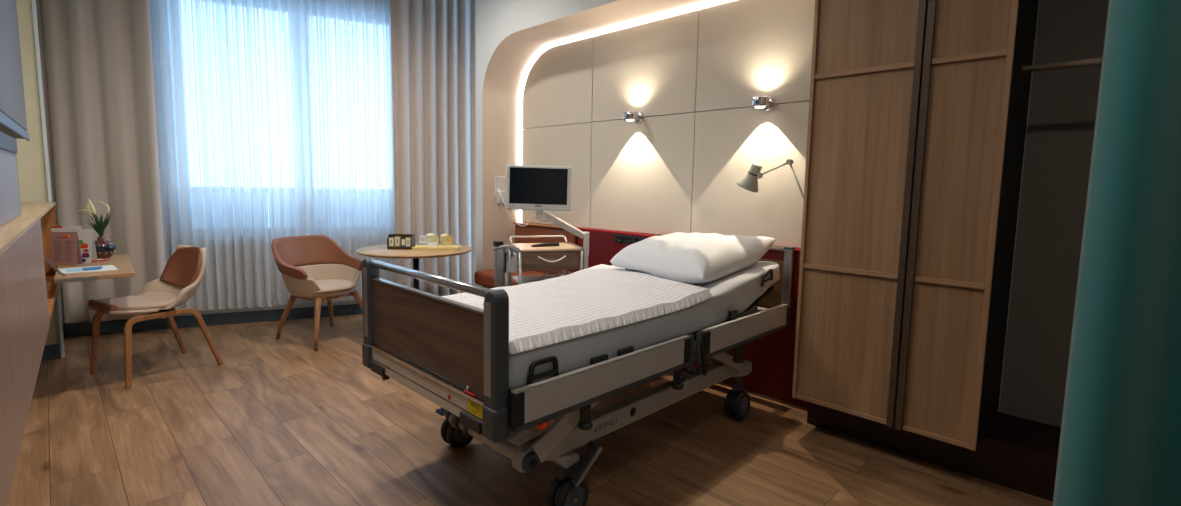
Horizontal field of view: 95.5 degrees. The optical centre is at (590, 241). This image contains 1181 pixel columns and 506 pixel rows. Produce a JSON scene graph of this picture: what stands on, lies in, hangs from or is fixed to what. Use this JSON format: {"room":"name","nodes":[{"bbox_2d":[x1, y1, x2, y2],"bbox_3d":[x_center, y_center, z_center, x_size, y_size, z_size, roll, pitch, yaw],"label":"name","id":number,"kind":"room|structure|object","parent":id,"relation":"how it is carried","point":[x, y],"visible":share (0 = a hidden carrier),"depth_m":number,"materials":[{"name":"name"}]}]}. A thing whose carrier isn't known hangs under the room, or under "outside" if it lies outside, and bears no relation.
{"room":"hospital room","nodes":[
{"label":"hospital room","id":0,"kind":"room"},
{"bbox_2d":[16,0,60,355],"bbox_3d":[-4.366,-0.803,3.879,0.640,3.350,0.562,7,8,44],"label":"wall","id":1,"kind":"structure","parent":0,"point":[30,155],"depth_m":3.81,"materials":[{"name":"beige paint"}]},
{"bbox_2d":[0,148,20,225],"bbox_3d":[-1.790,-1.076,1.277,0.285,2.184,3.024,-4,8,-43],"label":"lining","id":2,"kind":"object","parent":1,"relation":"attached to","point":[10,209],"visible":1,"depth_m":2.24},
{"bbox_2d":[0,131,17,152],"bbox_3d":[-1.747,-0.788,1.470,0.008,0.995,2.772,-4,8,-43],"label":"board","id":3,"kind":"object","parent":2,"relation":"attached to","point":[7,142],"visible":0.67,"depth_m":2.23,"materials":[{"name":"laminate"}]},
{"bbox_2d":[0,0,29,140],"bbox_3d":[-1.727,-0.740,1.512,0.088,0.838,1.292,-4,8,-43],"label":"television","id":4,"kind":"object","parent":3,"relation":"attached to","point":[13,122],"visible":1,"depth_m":1.69,"materials":[{"name":"grey plastic"}]},
{"bbox_2d":[16,155,21,213],"bbox_3d":[-2.823,-1.207,2.375,0.010,2.184,0.287,7,8,44],"label":"trim","id":5,"kind":"structure","parent":2,"relation":"attached to","point":[16,155],"depth_m":2.57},
{"bbox_2d":[0,202,58,505],"bbox_3d":[-2.397,0.207,2.089,0.342,0.552,4.786,-4,8,-43],"label":"cabinet","id":6,"kind":"object","parent":1,"relation":"attached to","point":[28,290],"visible":0.91,"depth_m":1.68,"materials":[{"name":"brown wood"}]},
{"bbox_2d":[44,254,134,283],"bbox_3d":[-3.400,0.102,3.650,0.412,0.176,1.171,-4,8,-42],"label":"desk","id":7,"kind":"object","parent":6,"relation":"attached to","point":[122,262],"visible":0.78,"depth_m":3.37,"materials":[{"name":"brown wood"}]},
{"bbox_2d":[51,226,80,231],"bbox_3d":[-3.702,0.015,3.799,0.170,0.250,0.033,-1,6,-17],"label":"card","id":8,"kind":"object","parent":7,"relation":"on","point":[53,228],"visible":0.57,"depth_m":3.78,"materials":[{"name":"white paper"}]},
{"bbox_2d":[51,232,81,265],"bbox_3d":[-3.539,0.051,3.608,0.145,0.224,0.086,0,6,-14],"label":"menu card","id":9,"kind":"object","parent":7,"relation":"on","point":[65,247],"visible":1,"depth_m":3.61,"materials":[{"name":"pink paper"}]},
{"bbox_2d":[72,229,96,262],"bbox_3d":[-3.543,0.031,3.750,0.120,0.233,0.064,0,6,-10],"label":"leaflet","id":10,"kind":"object","parent":7,"relation":"on","point":[85,236],"visible":0.81,"depth_m":3.74,"materials":[{"name":"white paper"}]},
{"bbox_2d":[58,265,117,273],"bbox_3d":[-3.230,0.182,3.451,0.260,0.007,0.265,6,8,43],"label":"magazine","id":11,"kind":"object","parent":7,"relation":"on","point":[105,267],"visible":0.91,"depth_m":3.43,"materials":[{"name":"white paper"}]},
{"bbox_2d":[81,266,102,270],"bbox_3d":[-3.218,0.177,3.470,0.170,0.001,0.110,6,8,43],"label":"photo","id":12,"kind":"object","parent":11,"relation":"on","point":[95,268],"depth_m":3.47},
{"bbox_2d":[91,259,109,261],"bbox_3d":[-3.486,0.137,3.803,0.011,0.013,0.130,4,6,25],"label":"pen","id":13,"kind":"object","parent":7,"relation":"on","point":[103,259],"visible":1,"depth_m":3.80,"materials":[{"name":"red plastic"}]},
{"bbox_2d":[94,237,115,258],"bbox_3d":[-3.610,0.047,3.964,0.160,0.158,0.160,7,8,44],"label":"vase","id":14,"kind":"object","parent":7,"relation":"on","point":[105,248],"visible":0.81,"depth_m":3.93,"materials":[{"name":"ceramic"}]},
{"bbox_2d":[71,199,134,236],"bbox_3d":[-3.566,-0.158,3.945,0.540,0.302,0.068,1,6,-1],"label":"flowering plant","id":15,"kind":"object","parent":14,"relation":"in","point":[99,227],"visible":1,"depth_m":3.94,"materials":[{"name":"green plant"}]},
{"bbox_2d":[31,0,64,357],"bbox_3d":[-3.940,-0.794,3.870,0.060,3.350,0.021,7,8,44],"label":"trim","id":16,"kind":"structure","parent":1,"relation":"attached to","point":[33,2],"depth_m":3.85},
{"bbox_2d":[41,344,60,360],"bbox_3d":[-4.073,0.829,3.901,0.019,0.110,0.310,7,8,44],"label":"baseboard","id":17,"kind":"object","parent":1,"relation":"attached to","point":[50,352],"visible":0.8,"depth_m":3.97,"materials":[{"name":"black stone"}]},
{"bbox_2d":[34,41,357,323],"bbox_3d":[-2.876,-0.917,5.261,4.650,3.350,0.280,-2,6,-25],"label":"wall","id":18,"kind":"structure","parent":0,"point":[245,308],"depth_m":5.14,"materials":[{"name":"white paint"}]},
{"bbox_2d":[58,304,362,336],"bbox_3d":[-2.934,0.712,5.249,4.450,0.110,0.018,-2,6,-25],"label":"baseboard","id":19,"kind":"structure","parent":18,"relation":"attached to","point":[115,326],"depth_m":4.98,"materials":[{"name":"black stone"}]},
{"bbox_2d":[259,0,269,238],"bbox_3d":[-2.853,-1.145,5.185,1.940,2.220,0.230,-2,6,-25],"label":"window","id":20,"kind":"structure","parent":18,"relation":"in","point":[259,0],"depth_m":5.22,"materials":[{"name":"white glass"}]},
{"bbox_2d":[7,314,1052,505],"bbox_3d":[-0.716,1.096,3.022,8.450,0.120,4.650,7,8,44],"label":"floor","id":21,"kind":"structure","parent":0,"point":[283,421],"depth_m":2.78,"materials":[{"name":"brown wood"}]},
{"bbox_2d":[86,245,222,388],"bbox_3d":[-3.059,0.485,3.772,0.535,0.863,0.633,4,7,28],"label":"chair","id":22,"kind":"object","parent":21,"relation":"on","point":[181,277],"visible":1,"depth_m":3.78,"materials":[{"name":"beige fabric"}]},
{"bbox_2d":[271,235,362,350],"bbox_3d":[-2.336,0.407,4.652,0.690,0.866,0.648,4,7,29],"label":"armchair","id":23,"kind":"object","parent":21,"relation":"on","point":[330,278],"visible":0.98,"depth_m":4.69,"materials":[{"name":"beige fabric"}]},
{"bbox_2d":[311,279,356,292],"bbox_3d":[-2.285,0.384,4.621,0.456,0.066,0.492,4,7,29],"label":"cushion","id":24,"kind":"object","parent":23,"relation":"on","point":[323,285],"depth_m":4.56,"materials":[{"name":"beige fabric"}]},
{"bbox_2d":[356,243,471,289],"bbox_3d":[-1.560,0.450,4.813,0.980,0.770,0.980,7,8,44],"label":"round table","id":25,"kind":"object","parent":21,"relation":"on","point":[379,251],"visible":0.51,"depth_m":4.54,"materials":[{"name":"brown wood"}]},
{"bbox_2d":[387,234,414,249],"bbox_3d":[-1.674,0.005,4.747,0.214,0.125,0.116,1,6,0],"label":"box","id":26,"kind":"object","parent":25,"relation":"on","point":[403,236],"visible":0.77,"depth_m":4.73,"materials":[{"name":"brown wood"}]},
{"bbox_2d":[389,237,394,246],"bbox_3d":[-1.749,0.013,4.719,0.048,0.092,0.018,1,6,0],"label":"packet","id":27,"kind":"object","parent":26,"relation":"in","point":[391,239],"visible":1,"depth_m":4.71,"materials":[{"name":"white paper"}]},
{"bbox_2d":[395,236,400,246],"bbox_3d":[-1.696,0.009,4.718,0.050,0.102,0.018,1,6,0],"label":"packet","id":28,"kind":"object","parent":26,"relation":"in","point":[397,238],"visible":1,"depth_m":4.71,"materials":[{"name":"white paper"}]},
{"bbox_2d":[401,239,405,246],"bbox_3d":[-1.644,0.021,4.720,0.034,0.080,0.018,1,6,0],"label":"packet","id":29,"kind":"object","parent":26,"relation":"in","point":[403,241],"visible":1,"depth_m":4.71,"materials":[{"name":"white paper"}]},
{"bbox_2d":[405,237,410,246],"bbox_3d":[-1.602,0.015,4.719,0.046,0.094,0.018,1,6,0],"label":"packet","id":30,"kind":"object","parent":26,"relation":"in","point":[408,239],"visible":0.96,"depth_m":4.71,"materials":[{"name":"white paper"}]},
{"bbox_2d":[418,242,427,244],"bbox_3d":[-1.507,0.032,4.890,0.110,0.048,0.071,1,6,0],"label":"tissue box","id":31,"kind":"object","parent":25,"relation":"on","point":[419,243],"visible":0.29,"depth_m":4.85,"materials":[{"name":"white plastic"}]},
{"bbox_2d":[419,235,426,241],"bbox_3d":[-1.515,-0.023,4.879,0.075,0.059,0.022,2,6,6],"label":"note card","id":32,"kind":"object","parent":31,"relation":"on","point":[422,237],"visible":0.9,"depth_m":4.87,"materials":[{"name":"white paper"}]},
{"bbox_2d":[411,245,460,250],"bbox_3d":[-1.358,0.057,4.738,0.400,0.033,0.178,1,6,-4],"label":"folded towel","id":33,"kind":"object","parent":25,"relation":"on","point":[417,247],"visible":0.99,"depth_m":4.66,"materials":[{"name":"fabric"}]},
{"bbox_2d":[426,233,438,243],"bbox_3d":[-1.409,-0.020,4.786,0.095,0.092,0.120,-2,7,-29],"label":"rolled towel","id":34,"kind":"object","parent":33,"relation":"on","point":[433,238],"visible":0.92,"depth_m":4.74,"materials":[{"name":"beige fabric"}]},
{"bbox_2d":[428,242,437,246],"bbox_3d":[-1.377,0.029,4.681,0.080,0.035,0.024,1,6,0],"label":"name card","id":35,"kind":"object","parent":33,"relation":"on","point":[430,244],"visible":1,"depth_m":4.67,"materials":[{"name":"white paper"}]},
{"bbox_2d":[440,234,452,244],"bbox_3d":[-1.284,-0.017,4.787,0.094,0.091,0.120,-2,7,-29],"label":"rolled towel","id":36,"kind":"object","parent":33,"relation":"on","point":[446,239],"visible":1,"depth_m":4.74,"materials":[{"name":"fabric"}]},
{"bbox_2d":[474,222,579,288],"bbox_3d":[-0.582,0.352,4.878,0.825,0.988,0.598,7,8,44],"label":"armchair","id":37,"kind":"object","parent":21,"relation":"on","point":[486,278],"visible":0.32,"depth_m":4.89,"materials":[{"name":"brown leather"}]},
{"bbox_2d":[493,235,582,287],"bbox_3d":[-0.453,0.446,4.193,0.677,0.946,0.503,-1,6,-19],"label":"nightstand","id":38,"kind":"object","parent":21,"relation":"on","point":[565,256],"visible":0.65,"depth_m":3.97,"materials":[{"name":"wood"}]},
{"bbox_2d":[512,274,564,283],"bbox_3d":[-0.364,0.309,4.210,0.435,0.018,0.400,-1,6,-19],"label":"shelf","id":39,"kind":"object","parent":38,"relation":"attached to","point":[525,279],"depth_m":4.24,"materials":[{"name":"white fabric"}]},
{"bbox_2d":[498,165,588,268],"bbox_3d":[-0.321,-0.152,3.924,0.688,0.794,0.235,0,6,-13],"label":"monitor","id":40,"kind":"object","parent":38,"relation":"attached to","point":[542,189],"visible":0.98,"depth_m":3.82,"materials":[{"name":"grey plastic"}]},
{"bbox_2d":[531,242,558,246],"bbox_3d":[-0.350,0.026,4.163,0.220,0.028,0.048,-2,6,-26],"label":"handset","id":41,"kind":"object","parent":38,"relation":"on","point":[548,244],"visible":1,"depth_m":4.15,"materials":[{"name":"black plastic"}]},
{"bbox_2d":[508,242,582,252],"bbox_3d":[-0.362,0.043,4.190,0.631,0.032,0.642,7,8,44],"label":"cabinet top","id":42,"kind":"object","parent":38,"relation":"on","point":[567,247],"depth_m":4.05,"materials":[{"name":"wood"}]},
{"bbox_2d":[544,270,569,279],"bbox_3d":[-0.251,0.264,4.130,0.227,0.091,0.084,-1,6,-19],"label":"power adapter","id":43,"kind":"object","parent":38,"relation":"on","point":[546,272],"visible":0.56,"depth_m":4.09,"materials":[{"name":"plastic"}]},
{"bbox_2d":[362,234,794,505],"bbox_3d":[0.101,0.554,2.943,1.154,1.005,2.261,7,8,44],"label":"hospital bed","id":44,"kind":"object","parent":21,"relation":"on","point":[453,354],"visible":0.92,"depth_m":2.15,"materials":[{"name":"grey metal"}]},
{"bbox_2d":[509,261,779,390],"bbox_3d":[0.088,0.290,2.894,1.005,0.282,2.043,7,8,44],"label":"mattress","id":45,"kind":"object","parent":44,"relation":"on","point":[739,289],"visible":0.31,"depth_m":2.41,"materials":[{"name":"white fabric"}]},
{"bbox_2d":[441,264,712,353],"bbox_3d":[-0.094,0.273,2.706,1.012,0.092,1.517,7,8,44],"label":"duvet","id":46,"kind":"object","parent":45,"relation":"on","point":[601,297],"visible":0.8,"depth_m":2.53,"materials":[{"name":"white fabric"}]},
{"bbox_2d":[610,232,775,282],"bbox_3d":[0.586,0.073,3.312,0.821,0.243,0.774,7,8,44],"label":"pillow","id":47,"kind":"object","parent":45,"relation":"on","point":[695,257],"visible":0.99,"depth_m":3.08,"materials":[{"name":"white fabric"}]},
{"bbox_2d":[475,0,617,286],"bbox_3d":[1.251,-0.628,3.177,5.960,3.350,0.598,7,8,44],"label":"wall","id":48,"kind":"structure","parent":0,"point":[495,20],"depth_m":4.73,"materials":[{"name":"white paint"}]},
{"bbox_2d":[482,0,714,269],"bbox_3d":[1.235,-0.263,3.126,5.850,2.635,0.460,7,8,44],"label":"arch surround","id":49,"kind":"object","parent":48,"relation":"attached to","point":[507,67],"visible":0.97,"depth_m":4.99,"materials":[{"name":"white paint"}]},
{"bbox_2d":[495,176,505,205],"bbox_3d":[-0.854,-0.478,5.122,0.054,0.280,0.110,7,8,44],"label":"holder","id":50,"kind":"object","parent":49,"relation":"attached to","point":[499,180],"visible":0.8,"depth_m":5.11,"materials":[{"name":"white plastic"}]},
{"bbox_2d":[530,0,806,248],"bbox_3d":[0.422,-0.452,4.338,3.170,2.735,0.138,7,8,44],"label":"wall","id":51,"kind":"structure","parent":0,"point":[732,0],"depth_m":4.16,"materials":[{"name":"white paint"}]},
{"bbox_2d":[522,123,591,227],"bbox_3d":[-0.329,-0.601,4.952,0.951,0.903,0.026,7,8,44],"label":"wall panel","id":52,"kind":"object","parent":51,"relation":"attached to","point":[564,145],"visible":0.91,"depth_m":4.79,"materials":[{"name":"beige fabric"}]},
{"bbox_2d":[522,37,593,128],"bbox_3d":[-0.314,-1.405,4.870,0.951,0.705,0.026,7,8,44],"label":"wall panel","id":53,"kind":"object","parent":51,"relation":"attached to","point":[558,88],"visible":1,"depth_m":4.80,"materials":[{"name":"beige fabric"}]},
{"bbox_2d":[519,0,731,221],"bbox_3d":[0.392,-0.885,4.210,3.026,1.641,0.026,7,8,44],"label":"led light strip","id":54,"kind":"object","parent":51,"relation":"attached to","point":[715,2],"visible":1,"depth_m":4.47,"materials":[{"name":"white plastic"}]},
{"bbox_2d":[590,113,695,234],"bbox_3d":[0.380,-0.517,4.257,1.033,0.903,0.026,7,8,44],"label":"wall panel","id":55,"kind":"object","parent":51,"relation":"attached to","point":[642,173],"visible":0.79,"depth_m":4.20,"materials":[{"name":"beige fabric"}]},
{"bbox_2d":[623,111,642,123],"bbox_3d":[0.321,-0.963,4.145,0.114,0.096,0.162,7,8,44],"label":"wall spotlight","id":56,"kind":"object","parent":55,"relation":"attached to","point":[637,117],"visible":1,"depth_m":4.09,"materials":[{"name":"silver metal"}]},
{"bbox_2d":[592,10,698,121],"bbox_3d":[0.395,-1.321,4.175,1.033,0.705,0.026,7,8,44],"label":"wall panel","id":57,"kind":"object","parent":51,"relation":"attached to","point":[650,68],"visible":0.97,"depth_m":4.11,"materials":[{"name":"beige fabric"}]},
{"bbox_2d":[577,228,807,407],"bbox_3d":[0.672,0.464,4.009,2.180,0.984,0.080,7,8,44],"label":"wall panel","id":58,"kind":"object","parent":51,"relation":"attached to","point":[771,356],"depth_m":3.53,"materials":[{"name":"paint"}]},
{"bbox_2d":[617,235,622,241],"bbox_3d":[0.238,-0.019,4.346,0.056,0.056,0.006,7,8,44],"label":"socket","id":59,"kind":"object","parent":58,"relation":"attached to","point":[619,237],"depth_m":4.34,"materials":[{"name":"black plastic"}]},
{"bbox_2d":[625,236,630,242],"bbox_3d":[0.302,-0.011,4.284,0.056,0.056,0.006,7,8,44],"label":"socket","id":60,"kind":"object","parent":58,"relation":"attached to","point":[627,238],"depth_m":4.28,"materials":[{"name":"black plastic"}]},
{"bbox_2d":[634,237,641,242],"bbox_3d":[0.372,-0.003,4.215,0.073,0.056,0.006,7,8,44],"label":"socket","id":61,"kind":"object","parent":58,"relation":"attached to","point":[636,239],"depth_m":4.22,"materials":[{"name":"black plastic"}]},
{"bbox_2d":[691,101,808,247],"bbox_3d":[1.118,-0.430,3.533,1.033,0.903,0.026,7,8,44],"label":"wall panel","id":62,"kind":"object","parent":51,"relation":"attached to","point":[727,142],"visible":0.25,"depth_m":3.56,"materials":[{"name":"beige fabric"}]},
{"bbox_2d":[750,96,774,111],"bbox_3d":[1.084,-0.876,3.396,0.114,0.096,0.162,7,8,44],"label":"wall spotlight","id":63,"kind":"object","parent":62,"relation":"attached to","point":[766,103],"visible":1,"depth_m":3.35,"materials":[{"name":"silver metal"}]},
{"bbox_2d":[696,0,814,111],"bbox_3d":[1.133,-1.233,3.451,1.033,0.705,0.026,7,8,44],"label":"wall panel","id":64,"kind":"object","parent":51,"relation":"attached to","point":[747,49],"visible":0.62,"depth_m":3.50,"materials":[{"name":"beige fabric"}]},
{"bbox_2d":[807,402,1060,501],"bbox_3d":[2.399,1.062,2.302,2.780,0.208,0.410,7,8,44],"label":"wardrobe base","id":65,"kind":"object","parent":51,"relation":"attached to","point":[1016,453],"depth_m":2.59,"materials":[{"name":"black wood"}]},
{"bbox_2d":[792,0,1038,450],"bbox_3d":[1.651,-0.317,2.772,0.837,2.411,0.632,7,8,44],"label":"wardrobe","id":66,"kind":"object","parent":65,"relation":"on","point":[917,118],"visible":1,"depth_m":2.53,"materials":[{"name":"brown wood"}]},
{"bbox_2d":[736,159,803,199],"bbox_3d":[1.128,-0.274,3.231,0.540,0.431,0.144,7,8,44],"label":"reading lamp","id":67,"kind":"object","parent":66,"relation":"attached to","point":[749,182],"visible":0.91,"depth_m":3.30,"materials":[{"name":"grey metal"}]},
{"bbox_2d":[997,0,1039,411],"bbox_3d":[1.508,-0.649,3.437,5.960,3.350,0.130,7,8,44],"label":"wall","id":68,"kind":"structure","parent":0,"point":[1039,0],"depth_m":2.72,"materials":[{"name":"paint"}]},
{"bbox_2d":[999,0,1108,427],"bbox_3d":[2.863,-0.219,2.020,1.943,2.409,0.023,7,8,44],"label":"panel","id":69,"kind":"object","parent":68,"relation":"attached to","point":[1063,101],"visible":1,"depth_m":2.62,"materials":[{"name":"grey fabric"}]},
{"bbox_3d":[2.869,-0.175,1.592,0.070,2.410,0.570,7,8,44],"label":"wall","id":70,"kind":"structure","parent":0,"visible":0},
{"bbox_2d":[1020,57,1102,74],"bbox_3d":[2.370,-0.714,1.964,1.249,0.048,0.048,7,8,44],"label":"rail","id":71,"kind":"object","parent":70,"relation":"attached to","point":[1095,61],"visible":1,"depth_m":2.30,"materials":[{"name":"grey metal"}]},
{"bbox_3d":[-2.638,-2.542,4.882,1.430,0.029,3.553,7,8,44],"label":"track","id":72,"kind":"object","parent":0,"visible":0},
{"bbox_2d":[31,0,165,323],"bbox_3d":[-3.993,-0.908,4.388,0.746,3.171,0.122,-1,6,-22],"label":"drape","id":73,"kind":"object","parent":72,"relation":"hanging from","point":[96,59],"visible":0.84,"depth_m":4.39,"materials":[{"name":"beige fabric"}]},
{"bbox_2d":[149,0,271,310],"bbox_3d":[-3.444,-0.938,4.741,0.975,3.163,0.123,-2,6,-24],"label":"sheer curtain","id":74,"kind":"object","parent":72,"relation":"hanging from","point":[206,54],"visible":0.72,"depth_m":4.78,"materials":[{"name":"white fabric"}]},
{"bbox_2d":[260,0,394,305],"bbox_3d":[-2.430,-0.967,5.213,1.245,3.163,0.105,-1,6,-23],"label":"sheer curtain","id":75,"kind":"object","parent":72,"relation":"hanging from","point":[327,65],"visible":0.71,"depth_m":5.15,"materials":[{"name":"white fabric"}]},
{"bbox_2d":[390,0,475,295],"bbox_3d":[-1.435,-0.963,5.559,1.153,3.206,0.097,-2,6,-25],"label":"drape","id":76,"kind":"object","parent":72,"relation":"hanging from","point":[433,41],"visible":0.64,"depth_m":5.46,"materials":[{"name":"beige fabric"}]},
{"bbox_3d":[1.989,-2.030,0.708,1.660,0.029,0.040,7,8,44],"label":"rail","id":77,"kind":"object","parent":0,"visible":0},
{"bbox_2d":[1052,0,1180,505],"bbox_3d":[1.835,-0.407,1.024,1.254,3.270,0.192,7,8,44],"label":"privacy curtain","id":78,"kind":"object","parent":77,"relation":"hanging from","point":[1120,442],"visible":1,"depth_m":1.43,"materials":[{"name":"teal fabric"}]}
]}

